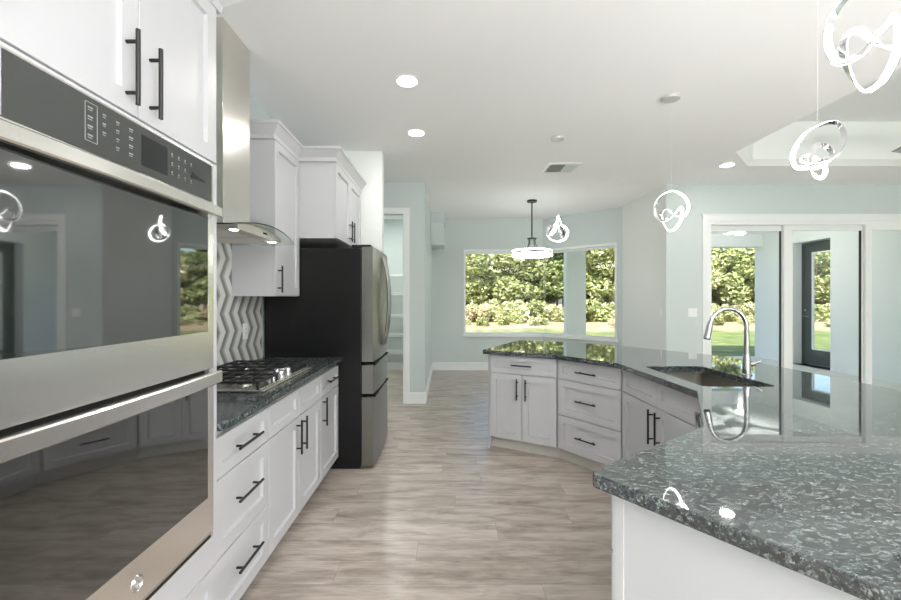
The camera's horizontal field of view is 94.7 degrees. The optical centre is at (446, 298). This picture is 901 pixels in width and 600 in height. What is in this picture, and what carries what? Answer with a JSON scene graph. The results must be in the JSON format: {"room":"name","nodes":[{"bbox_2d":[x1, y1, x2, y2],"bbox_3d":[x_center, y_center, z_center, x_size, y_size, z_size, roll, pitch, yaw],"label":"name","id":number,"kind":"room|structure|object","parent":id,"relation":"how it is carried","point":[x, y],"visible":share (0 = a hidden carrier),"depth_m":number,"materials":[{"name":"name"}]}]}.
{"room":"kitchen","nodes":[
{"label":"kitchen","id":0,"kind":"room"},
{"bbox_2d":[250,96,272,359],"bbox_3d":[-1.591,-0.110,2.487,0.150,3.020,11.375,0,0,0],"label":"wall","id":1,"kind":"structure","parent":0,"point":[256,111],"depth_m":3.41,"materials":[{"name":"grey paint"}]},
{"bbox_2d":[217,243,261,368],"bbox_3d":[-1.509,0.011,2.475,0.010,0.925,1.790,0,0,0],"label":"backsplash","id":2,"kind":"structure","parent":1,"relation":"attached to","point":[233,312],"depth_m":2.91,"materials":[{"name":"tile"}]},
{"bbox_2d":[243,323,247,338],"bbox_3d":[-1.501,0.240,3.090,0.011,0.116,0.072,0,0,0],"label":"wall outlet","id":3,"kind":"object","parent":2,"relation":"attached to","point":[245,326],"visible":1,"depth_m":3.08,"materials":[{"name":"white plastic"}]},
{"bbox_2d":[215,17,293,245],"bbox_3d":[-1.274,-0.967,2.465,0.485,1.201,0.840,0,0,0],"label":"range hood","id":4,"kind":"object","parent":1,"relation":"attached to","point":[235,228],"visible":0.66,"depth_m":2.42,"materials":[{"name":"silver metal"}]},
{"bbox_2d":[217,224,280,242],"bbox_3d":[-1.308,-0.394,2.465,0.416,0.052,0.570,0,0,0],"label":"hood","id":5,"kind":"object","parent":4,"relation":"attached to","point":[226,233],"depth_m":2.44,"materials":[{"name":"silver metal"}]},
{"bbox_2d":[232,119,302,296],"bbox_3d":[-1.330,-0.621,3.102,0.368,1.202,0.553,0,0,0],"label":"upper cabinet","id":6,"kind":"object","parent":1,"relation":"attached to","point":[261,271],"visible":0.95,"depth_m":2.90,"materials":[{"name":"grey paint"}]},
{"bbox_2d":[299,146,365,247],"bbox_3d":[-1.182,-0.860,3.837,0.664,0.725,1.060,0,0,0],"label":"upper cabinet","id":7,"kind":"object","parent":1,"relation":"attached to","point":[331,186],"visible":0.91,"depth_m":3.38,"materials":[{"name":"grey paint"}]},
{"bbox_2d":[344,151,383,252],"bbox_3d":[-1.103,-0.085,4.460,0.826,2.970,0.120,0,0,0],"label":"wall","id":8,"kind":"structure","parent":0,"point":[370,164],"depth_m":4.40,"materials":[{"name":"white paint"}]},
{"bbox_2d":[384,182,424,391],"bbox_3d":[-0.905,-0.110,5.615,1.221,3.020,0.110,0,0,0],"label":"wall","id":9,"kind":"structure","parent":0,"point":[411,195],"depth_m":5.56,"materials":[{"name":"grey"}]},
{"bbox_2d":[384,208,409,403],"bbox_3d":[-0.948,0.090,5.606,0.896,2.620,0.128,0,0,0],"label":"trim","id":10,"kind":"structure","parent":9,"relation":"attached to","point":[405,211],"depth_m":5.54,"materials":[{"name":"white wood"}]},
{"bbox_2d":[410,392,424,403],"bbox_3d":[-0.398,1.325,5.553,0.205,0.150,0.015,0,0,0],"label":"baseboard","id":11,"kind":"structure","parent":9,"relation":"attached to","point":[415,397],"depth_m":5.54,"materials":[{"name":"white wood"}]},
{"bbox_2d":[425,185,431,389],"bbox_3d":[-0.347,-0.085,6.923,0.105,2.970,2.505,0,0,0],"label":"wall","id":12,"kind":"structure","parent":0,"point":[428,249],"depth_m":6.62,"materials":[{"name":"grey"}]},
{"bbox_2d":[425,363,432,402],"bbox_3d":[-0.287,1.325,6.867,0.015,0.150,2.615,0,0,0],"label":"baseboard","id":13,"kind":"structure","parent":12,"relation":"attached to","point":[431,369],"depth_m":6.28,"materials":[{"name":"white wood"}]},
{"bbox_2d":[431,213,444,248],"bbox_3d":[-0.170,-1.278,7.862,0.250,0.585,0.625,0,0,0],"label":"wall","id":14,"kind":"structure","parent":0,"point":[437,219],"depth_m":7.57,"materials":[{"name":"grey paint"}]},
{"bbox_2d":[384,219,542,361],"bbox_3d":[0.145,-0.110,8.250,3.490,3.020,0.150,0,0,0],"label":"wall","id":15,"kind":"structure","parent":0,"point":[449,344],"depth_m":8.18,"materials":[{"name":"grey"}]},
{"bbox_2d":[387,362,402,369],"bbox_3d":[-0.958,1.325,8.168,1.116,0.150,0.015,0,0,0],"label":"baseboard","id":16,"kind":"structure","parent":15,"relation":"attached to","point":[390,365],"depth_m":8.16,"materials":[{"name":"white wood"}]},
{"bbox_2d":[388,333,402,336],"bbox_3d":[-0.958,0.684,7.968,1.096,0.041,0.385,0,0,0],"label":"wire shelf","id":17,"kind":"object","parent":15,"relation":"attached to","point":[396,334],"visible":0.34,"depth_m":7.78,"materials":[{"name":"white plastic"}]},
{"bbox_2d":[432,362,487,369],"bbox_3d":[1.905,1.325,7.325,4.532,0.150,1.335,0,0,37],"label":"baseboard","id":18,"kind":"structure","parent":15,"relation":"attached to","point":[436,365],"depth_m":8.16,"materials":[{"name":"white wood"}]},
{"bbox_2d":[216,0,900,233],"bbox_3d":[3.000,-1.880,3.450,12.400,0.620,13.700,0,0,0],"label":"ceiling","id":19,"kind":"structure","parent":0,"point":[498,79],"depth_m":3.16,"materials":[{"name":"white paint"}]},
{"bbox_2d":[395,74,418,87],"bbox_3d":[-0.288,-1.567,2.990,0.176,0.007,0.176,0,0,0],"label":"recessed light","id":20,"kind":"object","parent":19,"relation":"in","point":[406,81],"visible":1,"depth_m":2.99,"materials":[{"name":"white plastic"}]},
{"bbox_2d":[407,129,425,136],"bbox_3d":[-0.290,-1.567,3.920,0.176,0.007,0.176,0,0,0],"label":"recessed light","id":21,"kind":"object","parent":19,"relation":"in","point":[413,132],"visible":1,"depth_m":3.90,"materials":[{"name":"white plastic"}]},
{"bbox_2d":[512,199,552,258],"bbox_3d":[1.353,-1.120,6.610,0.644,0.900,0.644,0,0,0],"label":"chandelier","id":22,"kind":"object","parent":19,"relation":"hanging from","point":[541,252],"visible":1,"depth_m":6.51,"materials":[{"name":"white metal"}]},
{"bbox_2d":[546,135,568,241],"bbox_3d":[1.072,-1.060,4.029,0.222,1.020,0.128,0,0,-33],"label":"pendant light","id":23,"kind":"object","parent":19,"relation":"hanging from","point":[556,138],"visible":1,"depth_m":4.02,"materials":[{"name":"grey"}]},
{"bbox_2d":[541,163,580,172],"bbox_3d":[1.360,-1.562,4.970,0.380,0.020,0.380,0,0,0],"label":"ceiling vent","id":24,"kind":"object","parent":19,"relation":"in","point":[550,167],"visible":1,"depth_m":4.95,"materials":[{"name":"white plastic"}]},
{"bbox_2d":[653,93,689,231],"bbox_3d":[1.741,-1.047,3.219,0.230,1.046,0.128,0,0,41],"label":"pendant light","id":25,"kind":"object","parent":19,"relation":"hanging from","point":[671,97],"visible":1,"depth_m":3.22,"materials":[{"name":"grey"}]},
{"bbox_2d":[718,162,735,167],"bbox_3d":[3.280,-1.567,4.860,0.176,0.007,0.176,0,0,0],"label":"recessed light","id":26,"kind":"object","parent":19,"relation":"in","point":[724,165],"visible":1,"depth_m":4.87,"materials":[{"name":"white plastic"}]},
{"bbox_2d":[722,232,745,234],"bbox_3d":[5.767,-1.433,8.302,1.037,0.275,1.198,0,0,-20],"label":"recessed light","id":27,"kind":"object","parent":19,"relation":"hanging from","point":[727,233],"visible":0.3,"depth_m":8.36,"materials":[{"name":"white plastic"}]},
{"bbox_2d":[790,120,846,179],"bbox_3d":[1.741,-1.063,1.945,0.167,1.014,0.154,0,0,17],"label":"pendant light","id":28,"kind":"object","parent":19,"relation":"hanging from","point":[832,154],"visible":1,"depth_m":1.95,"materials":[{"name":"grey"}]},
{"bbox_2d":[823,0,900,93],"bbox_3d":[1.141,-1.068,1.119,0.130,1.004,0.158,0,0,-26],"label":"pendant light","id":29,"kind":"object","parent":19,"relation":"hanging from","point":[843,60],"visible":1,"depth_m":1.13,"materials":[{"name":"grey"}]},
{"bbox_2d":[891,147,900,152],"bbox_3d":[4.574,-1.655,3.550,1.427,0.830,1.648,0,0,0],"label":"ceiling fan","id":30,"kind":"object","parent":19,"relation":"hanging from","point":[898,150],"visible":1,"depth_m":3.58,"materials":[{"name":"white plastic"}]},
{"bbox_2d":[240,356,900,599],"bbox_3d":[3.000,1.460,3.450,12.400,0.120,13.700,0,0,0],"label":"floor","id":31,"kind":"structure","parent":0,"point":[441,513],"depth_m":2.61,"materials":[{"name":"brown wood"}]},
{"bbox_2d":[0,0,240,599],"bbox_3d":[-1.165,0.098,1.212,0.698,2.605,0.893,0,0,0],"label":"tall cabinet","id":32,"kind":"object","parent":31,"relation":"on","point":[153,62],"visible":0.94,"depth_m":1.23,"materials":[{"name":"grey paint"}]},
{"bbox_2d":[0,44,221,599],"bbox_3d":[-1.095,0.189,1.146,0.562,1.355,0.760,0,0,0],"label":"double oven","id":33,"kind":"object","parent":32,"relation":"in","point":[106,221],"visible":1,"depth_m":1.01,"materials":[{"name":"silver metal"}]},
{"bbox_2d":[215,408,267,599],"bbox_3d":[-1.180,0.954,1.820,0.667,0.893,0.478,0,0,0],"label":"base cabinet","id":34,"kind":"object","parent":31,"relation":"on","point":[242,448],"visible":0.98,"depth_m":1.80,"materials":[{"name":"grey paint"}]},
{"bbox_2d":[264,376,320,556],"bbox_3d":[-1.180,0.954,2.485,0.667,0.893,0.848,0,0,0],"label":"base cabinet","id":35,"kind":"object","parent":31,"relation":"on","point":[294,419],"visible":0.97,"depth_m":2.40,"materials":[{"name":"grey paint"}]},
{"bbox_2d":[217,357,342,430],"bbox_3d":[-1.177,0.490,2.485,0.650,0.030,1.810,0,0,0],"label":"countertop","id":36,"kind":"structure","parent":35,"relation":"on","point":[232,407],"depth_m":2.06,"materials":[{"name":"stone"}]},
{"bbox_2d":[217,360,311,391],"bbox_3d":[-1.195,0.447,2.481,0.530,0.054,0.762,0,0,0],"label":"gas cooktop","id":37,"kind":"object","parent":36,"relation":"in","point":[245,377],"visible":0.76,"depth_m":2.42,"materials":[{"name":"silver metal"}]},
{"bbox_2d":[265,245,390,468],"bbox_3d":[-1.004,0.475,3.815,0.972,1.850,0.830,0,0,0],"label":"refrigerator","id":38,"kind":"object","parent":31,"relation":"on","point":[342,307],"visible":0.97,"depth_m":3.40,"materials":[{"name":"black metal"}]},
{"bbox_2d":[318,365,338,480],"bbox_3d":[-1.180,0.954,3.147,0.667,0.893,0.473,0,0,0],"label":"base cabinet","id":39,"kind":"object","parent":31,"relation":"on","point":[329,378],"visible":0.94,"depth_m":3.15,"materials":[{"name":"grey paint"}]},
{"bbox_2d":[490,354,560,457],"bbox_3d":[0.810,0.958,3.979,0.666,0.884,0.639,0,0,29],"label":"base cabinet","id":40,"kind":"object","parent":31,"relation":"on","point":[524,414],"visible":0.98,"depth_m":3.73,"materials":[{"name":"grey paint"}]},
{"bbox_2d":[558,359,623,470],"bbox_3d":[1.354,0.958,3.498,0.639,0.884,0.645,0,0,-36],"label":"base cabinet","id":41,"kind":"object","parent":31,"relation":"on","point":[590,396],"visible":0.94,"depth_m":3.33,"materials":[{"name":"grey paint"}]},
{"bbox_2d":[611,495,612,599],"bbox_3d":[0.884,0.958,1.101,0.709,0.884,0.639,0,0,-36],"label":"base cabinet","id":42,"kind":"object","parent":31,"relation":"on","point":[611,495],"visible":0.02,"depth_m":1.13,"materials":[{"name":"grey paint"}]},
{"bbox_2d":[623,370,701,458],"bbox_3d":[1.597,0.958,2.618,0.639,0.884,0.999,0,0,-2],"label":"base cabinet","id":43,"kind":"object","parent":31,"relation":"on","point":[654,414],"visible":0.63,"depth_m":2.67,"materials":[{"name":"grey paint"}]},
{"bbox_2d":[488,354,861,599],"bbox_3d":[1.192,0.958,2.529,1.605,0.884,3.884,0,0,0],"label":"island base","id":44,"kind":"object","parent":31,"relation":"on","point":[656,556],"visible":0.25,"depth_m":0.96,"materials":[{"name":"grey paint"}]},
{"bbox_2d":[483,340,900,599],"bbox_3d":[1.351,0.494,2.546,2.032,0.038,4.523,0,0,0],"label":"countertop","id":45,"kind":"structure","parent":44,"relation":"on","point":[798,471],"depth_m":1.16,"materials":[{"name":"stone"}]},
{"bbox_2d":[659,371,754,386],"bbox_3d":[1.596,0.625,2.595,0.442,0.221,0.724,0,0,0],"label":"sink","id":46,"kind":"object","parent":45,"relation":"in","point":[699,378],"visible":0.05,"depth_m":2.90,"materials":[{"name":"silver metal"}]},
{"bbox_2d":[703,307,761,375],"bbox_3d":[1.784,0.261,2.600,0.351,0.427,0.060,0,0,0],"label":"faucet","id":47,"kind":"object","parent":45,"relation":"on","point":[746,359],"visible":1,"depth_m":2.59,"materials":[{"name":"silver metal"}]},
{"bbox_2d":[694,412,700,428],"bbox_3d":[1.398,0.958,1.695,0.656,0.884,0.643,0,0,29],"label":"dishwasher","id":48,"kind":"object","parent":31,"relation":"on","point":[696,414],"visible":0.16,"depth_m":1.96,"materials":[{"name":"silver metal"}]},
{"bbox_2d":[543,207,621,345],"bbox_3d":[2.497,-0.110,7.691,1.545,3.020,0.150,0,0,44],"label":"wall","id":49,"kind":"structure","parent":0,"point":[603,226],"depth_m":7.46,"materials":[{"name":"grey"}]},
{"bbox_2d":[463,242,617,341],"bbox_3d":[1.749,-0.117,7.964,2.870,1.715,0.738,0,0,21],"label":"window","id":50,"kind":"structure","parent":49,"relation":"in","point":[607,245],"depth_m":8.00,"materials":[{"name":"white wood"}]},
{"bbox_2d":[711,234,762,247],"bbox_3d":[5.235,-1.415,8.775,4.770,0.309,2.950,0,0,0],"label":"trim","id":51,"kind":"structure","parent":49,"relation":"attached to","point":[717,240],"depth_m":9.98,"materials":[{"name":"white paint"}]},
{"bbox_2d":[622,185,665,349],"bbox_3d":[3.075,-0.110,6.393,0.150,3.020,1.415,0,0,0],"label":"wall","id":52,"kind":"structure","parent":0,"point":[643,235],"depth_m":6.30,"materials":[{"name":"white paint"}]},
{"bbox_2d":[666,184,900,353],"bbox_3d":[6.002,-0.110,5.755,5.997,3.020,0.150,0,0,0],"label":"wall","id":53,"kind":"structure","parent":0,"point":[684,244],"depth_m":5.68,"materials":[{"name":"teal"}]},
{"bbox_2d":[688,308,696,316],"bbox_3d":[3.360,0.185,5.674,0.118,0.116,0.010,0,0,0],"label":"light switch","id":54,"kind":"object","parent":53,"relation":"attached to","point":[692,312],"visible":1,"depth_m":5.67,"materials":[{"name":"white plastic"}]},
{"bbox_2d":[701,214,900,353],"bbox_3d":[5.210,0.120,5.666,3.470,2.560,0.028,0,0,0],"label":"trim","id":55,"kind":"structure","parent":53,"relation":"attached to","point":[705,217],"depth_m":5.66,"materials":[{"name":"white wood"}]},
{"bbox_2d":[708,221,900,384],"bbox_3d":[5.210,0.165,5.750,3.300,2.470,0.140,0,0,0],"label":"door","id":56,"kind":"structure","parent":53,"relation":"in","point":[785,229],"depth_m":5.72,"materials":[{"name":"white wood"}]},
{"bbox_2d":[755,230,900,383],"bbox_3d":[7.750,-0.025,8.040,0.300,3.090,4.420,0,0,0],"label":"wall","id":57,"kind":"structure","parent":0,"point":[886,244],"depth_m":7.95,"materials":[{"name":"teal paint"}]},
{"bbox_2d":[802,240,829,366],"bbox_3d":[7.821,0.105,8.680,0.139,2.630,0.900,0,0,0],"label":"door","id":58,"kind":"structure","parent":57,"relation":"in","point":[810,355],"depth_m":8.95,"materials":[{"name":"grey wood"}]},
{"label":"outside","id":59,"kind":"structure","parent":0,"visible":0},
{"bbox_2d":[466,304,829,355],"bbox_3d":[15.000,1.625,64.188,150.000,0.150,111.625,0,0,0],"label":"ground","id":60,"kind":"structure","parent":59,"point":[727,339],"depth_m":19.79,"materials":[{"name":"green plant"}]},
{"bbox_2d":[466,305,490,321],"bbox_3d":[1.760,1.031,27.660,2.333,1.283,1.590,0,0,-21],"label":"shrub","id":61,"kind":"object","parent":60,"relation":"on","point":[469,315],"visible":0.71,"depth_m":27.25,"materials":[{"name":"green plant"}]},
{"bbox_2d":[466,254,490,299],"bbox_3d":[1.149,-2.036,30.991,4.468,7.589,3.553,0,0,-13],"label":"oak tree","id":62,"kind":"object","parent":60,"relation":"on","point":[469,277],"visible":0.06,"depth_m":30.66,"materials":[{"name":"green plant"}]},
{"bbox_2d":[466,303,491,321],"bbox_3d":[2.158,0.981,28.224,1.915,1.443,1.856,0,0,12],"label":"shrub","id":63,"kind":"object","parent":60,"relation":"on","point":[487,308],"visible":0.34,"depth_m":27.68,"materials":[{"name":"green plant"}]},
{"bbox_2d":[475,316,488,325],"bbox_3d":[2.013,1.319,23.773,0.832,0.667,0.788,0,0,-6],"label":"shrub","id":64,"kind":"object","parent":60,"relation":"on","point":[482,321],"visible":0.97,"depth_m":23.61,"materials":[{"name":"green plant"}]},
{"bbox_2d":[473,298,501,320],"bbox_3d":[2.630,0.824,29.154,2.424,1.826,2.349,0,0,42],"label":"shrub","id":65,"kind":"object","parent":60,"relation":"on","point":[485,302],"visible":0.13,"depth_m":29.14,"materials":[{"name":"green plant"}]},
{"bbox_2d":[466,272,508,303],"bbox_3d":[3.080,-0.988,33.638,3.984,5.470,4.199,0,0,-37],"label":"tree","id":66,"kind":"object","parent":60,"relation":"on","point":[490,296],"visible":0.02,"depth_m":31.92,"materials":[{"name":"green plant"}]},
{"bbox_2d":[466,254,522,303],"bbox_3d":[2.881,-1.291,30.555,4.701,6.124,4.460,0,0,-18],"label":"tree","id":67,"kind":"object","parent":60,"relation":"on","point":[492,269],"visible":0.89,"depth_m":29.63,"materials":[{"name":"green plant"}]},
{"bbox_2d":[490,305,509,321],"bbox_3d":[3.818,1.006,27.962,1.831,1.380,1.774,0,0,-29],"label":"shrub","id":68,"kind":"object","parent":60,"relation":"on","point":[499,312],"visible":0.41,"depth_m":27.76,"materials":[{"name":"green plant"}]},
{"bbox_2d":[497,315,510,324],"bbox_3d":[3.362,1.298,24.595,0.851,0.720,0.899,0,0,-5],"label":"shrub","id":69,"kind":"object","parent":60,"relation":"on","point":[504,321],"visible":0.97,"depth_m":24.44,"materials":[{"name":"green plant"}]},
{"bbox_2d":[500,299,529,322],"bbox_3d":[4.811,0.866,27.677,2.287,1.723,2.216,0,0,-37],"label":"shrub","id":70,"kind":"object","parent":60,"relation":"on","point":[516,309],"visible":0.81,"depth_m":27.36,"materials":[{"name":"green plant"}]},
{"bbox_2d":[499,271,533,304],"bbox_3d":[5.522,-0.853,34.073,3.976,5.180,3.773,0,0,19],"label":"tree","id":71,"kind":"object","parent":60,"relation":"on","point":[528,300],"visible":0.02,"depth_m":33.20,"materials":[{"name":"green plant"}]},
{"bbox_2d":[512,316,523,323],"bbox_3d":[4.471,1.338,25.976,0.724,0.615,0.767,0,0,-40],"label":"shrub","id":72,"kind":"object","parent":60,"relation":"on","point":[518,319],"visible":0.98,"depth_m":25.83,"materials":[{"name":"green plant"}]},
{"bbox_2d":[496,254,548,302],"bbox_3d":[5.666,-1.308,31.498,4.083,6.129,4.288,0,0,-37],"label":"oak tree","id":73,"kind":"object","parent":60,"relation":"on","point":[521,267],"visible":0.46,"depth_m":30.25,"materials":[{"name":"green plant"}]},
{"bbox_2d":[527,316,540,325],"bbox_3d":[4.890,1.298,23.674,0.883,0.665,0.856,0,0,-29],"label":"shrub","id":74,"kind":"object","parent":60,"relation":"on","point":[532,321],"visible":0.98,"depth_m":23.45,"materials":[{"name":"green plant"}]},
{"bbox_2d":[525,299,548,319],"bbox_3d":[6.421,0.890,30.283,2.253,1.802,2.135,0,0,5],"label":"shrub","id":75,"kind":"object","parent":60,"relation":"on","point":[538,307],"visible":0.58,"depth_m":29.73,"materials":[{"name":"green plant"}]},
{"bbox_2d":[514,273,562,301],"bbox_3d":[7.591,-2.592,34.368,5.162,8.767,4.105,0,0,-4],"label":"oak tree","id":76,"kind":"object","parent":60,"relation":"on","point":[542,277],"visible":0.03,"depth_m":33.65,"materials":[{"name":"green plant"}]},
{"bbox_2d":[539,317,548,324],"bbox_3d":[5.706,1.361,24.612,0.692,0.554,0.655,0,0,8],"label":"shrub","id":77,"kind":"object","parent":60,"relation":"on","point":[544,321],"visible":0.75,"depth_m":24.46,"materials":[{"name":"green plant"}]},
{"bbox_2d":[533,253,563,305],"bbox_3d":[7.835,-1.630,30.707,3.151,6.730,3.963,0,0,-14],"label":"oak tree","id":78,"kind":"object","parent":60,"relation":"on","point":[552,293],"visible":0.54,"depth_m":29.76,"materials":[{"name":"green plant"}]},
{"bbox_2d":[544,304,563,321],"bbox_3d":[7.625,1.018,28.509,1.745,1.352,1.796,0,0,-10],"label":"shrub","id":79,"kind":"object","parent":60,"relation":"on","point":[554,312],"visible":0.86,"depth_m":28.10,"materials":[{"name":"green plant"}]},
{"bbox_2d":[541,252,590,298],"bbox_3d":[9.170,-2.228,31.536,4.708,7.997,3.744,0,0,-37],"label":"oak tree","id":80,"kind":"object","parent":60,"relation":"on","point":[559,256],"visible":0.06,"depth_m":30.41,"materials":[{"name":"green plant"}]},
{"bbox_2d":[564,251,585,334],"bbox_3d":[3.110,0.145,10.115,0.460,2.810,0.270,0,0,0],"label":"trim column","id":81,"kind":"structure","parent":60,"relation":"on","point":[574,262],"depth_m":9.98,"materials":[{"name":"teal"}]},
{"bbox_2d":[586,298,607,321],"bbox_3d":[9.712,0.873,28.333,2.307,1.849,2.184,0,0,-18],"label":"shrub","id":82,"kind":"object","parent":60,"relation":"on","point":[594,313],"visible":0.73,"depth_m":27.77,"materials":[{"name":"green plant"}]},
{"bbox_2d":[586,248,614,302],"bbox_3d":[11.021,-1.560,30.439,4.443,6.670,4.667,0,0,-33],"label":"oak tree","id":83,"kind":"object","parent":60,"relation":"on","point":[596,285],"visible":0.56,"depth_m":29.11,"materials":[{"name":"green plant"}]},
{"bbox_2d":[590,297,613,321],"bbox_3d":[10.932,0.794,29.376,2.521,1.900,2.443,0,0,-39],"label":"shrub","id":84,"kind":"object","parent":60,"relation":"on","point":[604,305],"visible":0.14,"depth_m":28.90,"materials":[{"name":"green plant"}]},
{"bbox_2d":[593,259,614,302],"bbox_3d":[13.921,-1.265,31.582,5.632,6.135,5.179,0,0,12],"label":"tree","id":85,"kind":"object","parent":60,"relation":"on","point":[606,299],"visible":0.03,"depth_m":31.09,"materials":[{"name":"green plant"}]},
{"bbox_2d":[605,301,614,310],"bbox_3d":[11.856,0.943,29.367,2.076,1.663,1.959,0,0,-22],"label":"shrub","id":86,"kind":"object","parent":60,"relation":"on","point":[611,304],"visible":0.12,"depth_m":28.66,"materials":[{"name":"green plant"}]},
{"bbox_2d":[608,319,614,325],"bbox_3d":[9.237,1.340,22.550,0.997,0.549,0.680,0,0,29],"label":"shrub","id":87,"kind":"object","parent":60,"relation":"on","point":[612,322],"visible":0.26,"depth_m":22.59,"materials":[{"name":"green plant"}]},
{"bbox_2d":[609,306,614,318],"bbox_3d":[12.334,0.816,28.092,2.452,1.847,2.383,0,0,37],"label":"shrub","id":88,"kind":"object","parent":60,"relation":"on","point":[613,311],"visible":0.03,"depth_m":27.99,"materials":[{"name":"green plant"}]},
{"bbox_2d":[711,303,719,313],"bbox_3d":[18.100,0.986,28.812,1.899,1.429,1.850,0,0,27],"label":"shrub","id":89,"kind":"object","parent":60,"relation":"on","point":[713,305],"visible":0.13,"depth_m":28.74,"materials":[{"name":"green plant"}]},
{"bbox_2d":[711,270,723,290],"bbox_3d":[18.268,-0.678,31.540,4.100,4.856,4.458,0,0,8],"label":"tree","id":90,"kind":"object","parent":60,"relation":"on","point":[716,279],"visible":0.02,"depth_m":29.70,"materials":[{"name":"green plant"}]},
{"bbox_2d":[711,257,723,305],"bbox_3d":[22.849,-0.850,34.772,4.801,5.230,4.416,0,0,-37],"label":"tree","id":91,"kind":"object","parent":60,"relation":"on","point":[715,298],"visible":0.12,"depth_m":33.57,"materials":[{"name":"green plant"}]},
{"bbox_2d":[713,316,724,325],"bbox_3d":[15.784,1.294,24.332,0.861,0.732,0.913,0,0,38],"label":"shrub","id":92,"kind":"object","parent":60,"relation":"on","point":[718,320],"visible":0.66,"depth_m":24.17,"materials":[{"name":"green plant"}]},
{"bbox_2d":[714,308,736,321],"bbox_3d":[18.642,1.130,27.935,1.455,1.166,1.377,0,0,-42],"label":"shrub","id":93,"kind":"object","parent":60,"relation":"on","point":[725,314],"visible":0.49,"depth_m":27.62,"materials":[{"name":"green plant"}]},
{"bbox_2d":[711,248,742,258],"bbox_3d":[23.846,-1.682,36.830,4.849,6.930,4.617,0,0,-27],"label":"oak tree","id":94,"kind":"object","parent":60,"relation":"on","point":[715,252],"visible":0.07,"depth_m":35.57,"materials":[{"name":"green plant"}]},
{"bbox_2d":[711,248,754,305],"bbox_3d":[21.080,-1.055,30.711,4.090,5.615,4.310,0,0,34],"label":"tree","id":95,"kind":"object","parent":60,"relation":"on","point":[728,291],"visible":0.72,"depth_m":29.50,"materials":[{"name":"green plant"}]},
{"bbox_2d":[728,304,743,320],"bbox_3d":[20.503,1.006,29.510,2.440,1.342,1.663,0,0,-44],"label":"shrub","id":96,"kind":"object","parent":60,"relation":"on","point":[732,305],"visible":0.17,"depth_m":29.01,"materials":[{"name":"green plant"}]},
{"bbox_2d":[722,248,754,306],"bbox_3d":[23.110,-1.508,30.898,4.588,6.558,4.368,0,0,-15],"label":"oak tree","id":97,"kind":"object","parent":60,"relation":"on","point":[751,251],"visible":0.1,"depth_m":29.99,"materials":[{"name":"green plant"}]},
{"bbox_2d":[737,314,754,323],"bbox_3d":[18.793,1.290,26.040,0.880,0.684,0.908,0,0,-34],"label":"shrub","id":98,"kind":"object","parent":60,"relation":"on","point":[751,318],"visible":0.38,"depth_m":25.95,"materials":[{"name":"green plant"}]},
{"bbox_2d":[741,301,754,319],"bbox_3d":[20.526,0.931,27.337,2.077,1.565,2.013,0,0,39],"label":"shrub","id":99,"kind":"object","parent":60,"relation":"on","point":[748,310],"visible":0.2,"depth_m":27.18,"materials":[{"name":"green plant"}]},
{"bbox_2d":[814,312,820,321],"bbox_3d":[24.937,1.029,29.078,1.708,1.324,1.758,0,0,-4],"label":"shrub","id":100,"kind":"object","parent":60,"relation":"on","point":[815,315],"visible":0.13,"depth_m":28.42,"materials":[{"name":"green plant"}]},
{"bbox_2d":[814,273,827,296],"bbox_3d":[26.620,-1.025,32.197,5.152,5.613,4.739,0,0,9],"label":"tree","id":101,"kind":"object","parent":60,"relation":"on","point":[818,287],"visible":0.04,"depth_m":31.04,"materials":[{"name":"green plant"}]},
{"bbox_2d":[814,251,829,303],"bbox_3d":[28.385,-1.101,31.992,4.162,5.715,4.387,0,0,-9],"label":"tree","id":102,"kind":"object","parent":60,"relation":"on","point":[821,257],"visible":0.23,"depth_m":31.17,"materials":[{"name":"green plant"}]},
{"bbox_2d":[814,304,829,320],"bbox_3d":[25.591,1.011,29.080,1.850,1.482,1.751,0,0,20],"label":"shrub","id":103,"kind":"object","parent":60,"relation":"on","point":[818,308],"visible":0.24,"depth_m":28.47,"materials":[{"name":"green plant"}]},
{"bbox_2d":[814,256,829,304],"bbox_3d":[29.600,-0.913,33.913,4.533,5.369,4.929,0,0,37],"label":"tree","id":104,"kind":"object","parent":60,"relation":"on","point":[821,273],"visible":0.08,"depth_m":32.33,"materials":[{"name":"green plant"}]},
{"bbox_2d":[815,254,829,282],"bbox_3d":[31.050,-1.154,34.154,4.058,5.800,3.863,0,0,10],"label":"oak tree","id":105,"kind":"object","parent":60,"relation":"on","point":[822,263],"visible":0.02,"depth_m":33.28,"materials":[{"name":"green plant"}]},
{"bbox_2d":[820,304,829,316],"bbox_3d":[26.837,1.031,30.247,1.697,1.319,1.750,0,0,25],"label":"shrub","id":106,"kind":"object","parent":60,"relation":"on","point":[824,305],"visible":0.1,"depth_m":29.53,"materials":[{"name":"green plant"}]},
{"bbox_2d":[824,319,829,326],"bbox_3d":[21.111,1.300,22.751,0.876,0.660,0.849,0,0,-27],"label":"shrub","id":107,"kind":"object","parent":60,"relation":"on","point":[827,323],"visible":0.21,"depth_m":22.88,"materials":[{"name":"green plant"}]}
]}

